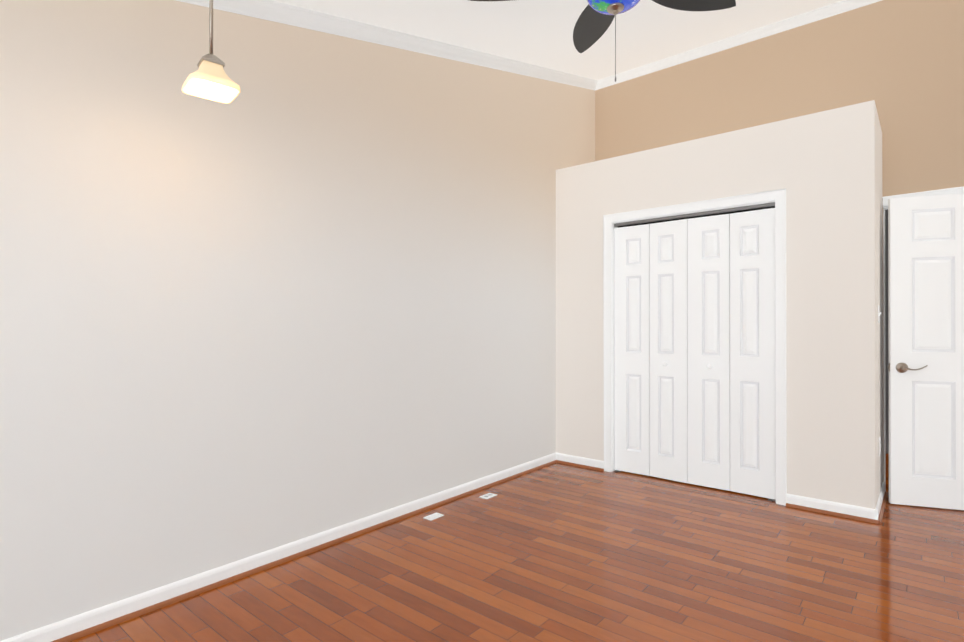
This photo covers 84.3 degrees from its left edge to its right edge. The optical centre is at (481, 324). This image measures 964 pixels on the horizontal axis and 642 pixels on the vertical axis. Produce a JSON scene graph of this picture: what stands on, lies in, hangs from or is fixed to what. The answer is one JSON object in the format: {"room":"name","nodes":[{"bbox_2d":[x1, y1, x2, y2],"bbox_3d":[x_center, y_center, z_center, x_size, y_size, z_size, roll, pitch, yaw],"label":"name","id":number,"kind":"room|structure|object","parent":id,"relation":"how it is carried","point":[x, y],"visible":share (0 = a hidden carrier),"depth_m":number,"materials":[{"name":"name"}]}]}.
{"room":"empty bedroom","nodes":[
{"label":"empty bedroom","id":0,"kind":"room"},
{"bbox_2d":[0,0,594,640],"bbox_3d":[-0.863,-0.702,2.969,0.100,3.800,6.260,0,0,40],"label":"wall","id":1,"kind":"structure","parent":0,"point":[302,286],"depth_m":2.56,"materials":[{"name":"paint"}]},
{"bbox_2d":[0,453,555,641],"bbox_3d":[-1.047,1.159,2.643,0.029,0.078,5.330,0,0,40],"label":"baseboard","id":2,"kind":"structure","parent":1,"relation":"attached to","point":[91,621],"depth_m":2.54,"materials":[{"name":"white wood"}]},
{"bbox_2d":[176,0,599,89],"bbox_3d":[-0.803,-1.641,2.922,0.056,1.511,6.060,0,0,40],"label":"crown molding","id":3,"kind":"structure","parent":1,"relation":"attached to","point":[275,11],"depth_m":3.15,"materials":[{"name":"white wood"}]},
{"bbox_2d":[70,454,963,641],"bbox_3d":[1.030,1.247,2.360,3.780,0.100,7.760,0,0,40],"label":"floor","id":4,"kind":"structure","parent":0,"point":[557,552],"depth_m":2.53,"materials":[{"name":"brown wood"}]},
{"bbox_2d":[423,512,443,520],"bbox_3d":[-0.301,1.196,3.329,0.070,0.006,0.118,0,0,40],"label":"electrical outlet plate","id":5,"kind":"object","parent":4,"relation":"on","point":[436,515],"visible":1,"depth_m":3.32,"materials":[{"name":"white plastic"}]},
{"bbox_2d":[480,493,496,498],"bbox_3d":[0.044,1.197,3.731,0.070,0.006,0.118,0,0,40],"label":"electrical outlet","id":6,"kind":"object","parent":4,"relation":"on","point":[488,495],"visible":1,"depth_m":3.73,"materials":[{"name":"white plastic"}]},
{"bbox_2d":[272,0,842,80],"bbox_3d":[0.480,-1.856,1.850,3.600,1.834,6.260,0,0,40],"label":"ceiling","id":7,"kind":"structure","parent":0,"point":[537,32],"depth_m":3.70,"materials":[{"name":"white paint"}]},
{"bbox_2d":[182,0,239,103],"bbox_3d":[-0.979,-1.166,1.927,0.168,0.644,0.168,0,0,-40],"label":"pendant light","id":8,"kind":"object","parent":7,"relation":"hanging from","point":[209,79],"visible":1,"depth_m":1.92,"materials":[{"name":"white glass"}]},
{"bbox_2d":[470,0,735,81],"bbox_3d":[0.590,-1.455,2.350,1.324,0.723,1.303,0,0,40],"label":"ceiling fan","id":9,"kind":"object","parent":7,"relation":"hanging from","point":[594,21],"visible":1,"depth_m":2.63,"materials":[{"name":"black metal"}]},
{"bbox_2d":[556,100,875,508],"bbox_3d":[1.553,-0.084,4.011,2.270,2.570,0.100,0,0,40],"label":"wall","id":10,"kind":"structure","parent":0,"point":[827,169],"depth_m":3.50,"materials":[{"name":"beige paint"}]},
{"bbox_2d":[556,453,603,470],"bbox_3d":[0.835,1.164,4.525,0.444,0.078,0.029,0,0,40],"label":"baseboard","id":11,"kind":"structure","parent":10,"relation":"attached to","point":[572,460],"depth_m":4.52,"materials":[{"name":"white wood"}]},
{"bbox_2d":[603,188,786,505],"bbox_3d":[1.546,0.149,4.002,1.327,2.104,0.122,0,0,40],"label":"trim","id":12,"kind":"structure","parent":10,"relation":"attached to","point":[778,197],"depth_m":3.75,"materials":[{"name":"white wood"}]},
{"bbox_2d":[614,202,775,501],"bbox_3d":[1.541,0.184,3.997,1.184,2.034,0.072,0,0,40],"label":"bifold closet door","id":13,"kind":"structure","parent":10,"relation":"in","point":[694,351],"depth_m":3.95,"materials":[{"name":"white wood"}]},
{"bbox_2d":[786,494,875,522],"bbox_3d":[2.193,1.161,3.390,0.456,0.078,0.029,0,0,40],"label":"baseboard","id":14,"kind":"structure","parent":10,"relation":"attached to","point":[865,514],"depth_m":3.37,"materials":[{"name":"white wood"}]},
{"bbox_2d":[595,0,963,481],"bbox_3d":[2.297,-0.698,4.335,3.198,3.800,0.112,0,0,40],"label":"wall","id":15,"kind":"structure","parent":0,"point":[831,62],"depth_m":3.98,"materials":[{"name":"beige paint"}]},
{"bbox_2d":[600,0,881,88],"bbox_3d":[2.401,-2.356,4.158,3.270,0.076,0.055,0,0,40],"label":"crown molding","id":16,"kind":"structure","parent":15,"relation":"attached to","point":[843,6],"depth_m":4.38,"materials":[{"name":"white wood"}]},
{"bbox_2d":[883,186,963,490],"bbox_3d":[3.223,0.143,3.552,0.880,2.115,0.122,0,0,40],"label":"door frame","id":17,"kind":"structure","parent":15,"relation":"attached to","point":[884,365],"depth_m":3.83,"materials":[{"name":"white wood"}]},
{"bbox_2d":[887,194,963,509],"bbox_3d":[3.100,0.173,3.430,0.818,2.030,0.146,0,0,19],"label":"entry door","id":18,"kind":"structure","parent":15,"relation":"in","point":[925,366],"depth_m":3.48,"materials":[{"name":"white wood"}]},
{"bbox_2d":[876,109,882,504],"bbox_3d":[2.620,-0.085,3.595,0.100,2.570,0.630,0,0,40],"label":"wall","id":19,"kind":"structure","parent":0,"point":[879,366],"depth_m":3.54,"materials":[{"name":"beige paint"}]},
{"bbox_2d":[878,305,880,322],"bbox_3d":[2.591,-0.070,3.470,0.016,0.116,0.072,0,0,40],"label":"switch plate","id":20,"kind":"object","parent":19,"relation":"attached to","point":[879,313],"visible":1,"depth_m":3.46,"materials":[{"name":"white plastic"}]},
{"bbox_2d":[879,436,880,455],"bbox_3d":[2.626,0.800,3.516,0.007,0.116,0.072,0,0,40],"label":"wall outlet plate","id":21,"kind":"object","parent":19,"relation":"attached to","point":[879,445],"visible":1,"depth_m":3.50,"materials":[{"name":"white plastic"}]},
{"bbox_2d":[876,482,887,523],"bbox_3d":[2.628,1.161,3.502,0.029,0.078,0.759,0,0,40],"label":"baseboard","id":22,"kind":"structure","parent":19,"relation":"attached to","point":[882,499],"depth_m":3.44,"materials":[{"name":"white wood"}]},
{"bbox_2d":[885,209,888,453],"bbox_3d":[4.166,-0.097,4.734,2.208,2.600,0.100,0,0,40],"label":"door frame","id":23,"kind":"structure","parent":0,"point":[886,327],"depth_m":4.99,"materials":[{"name":"grey paint"}]}
]}

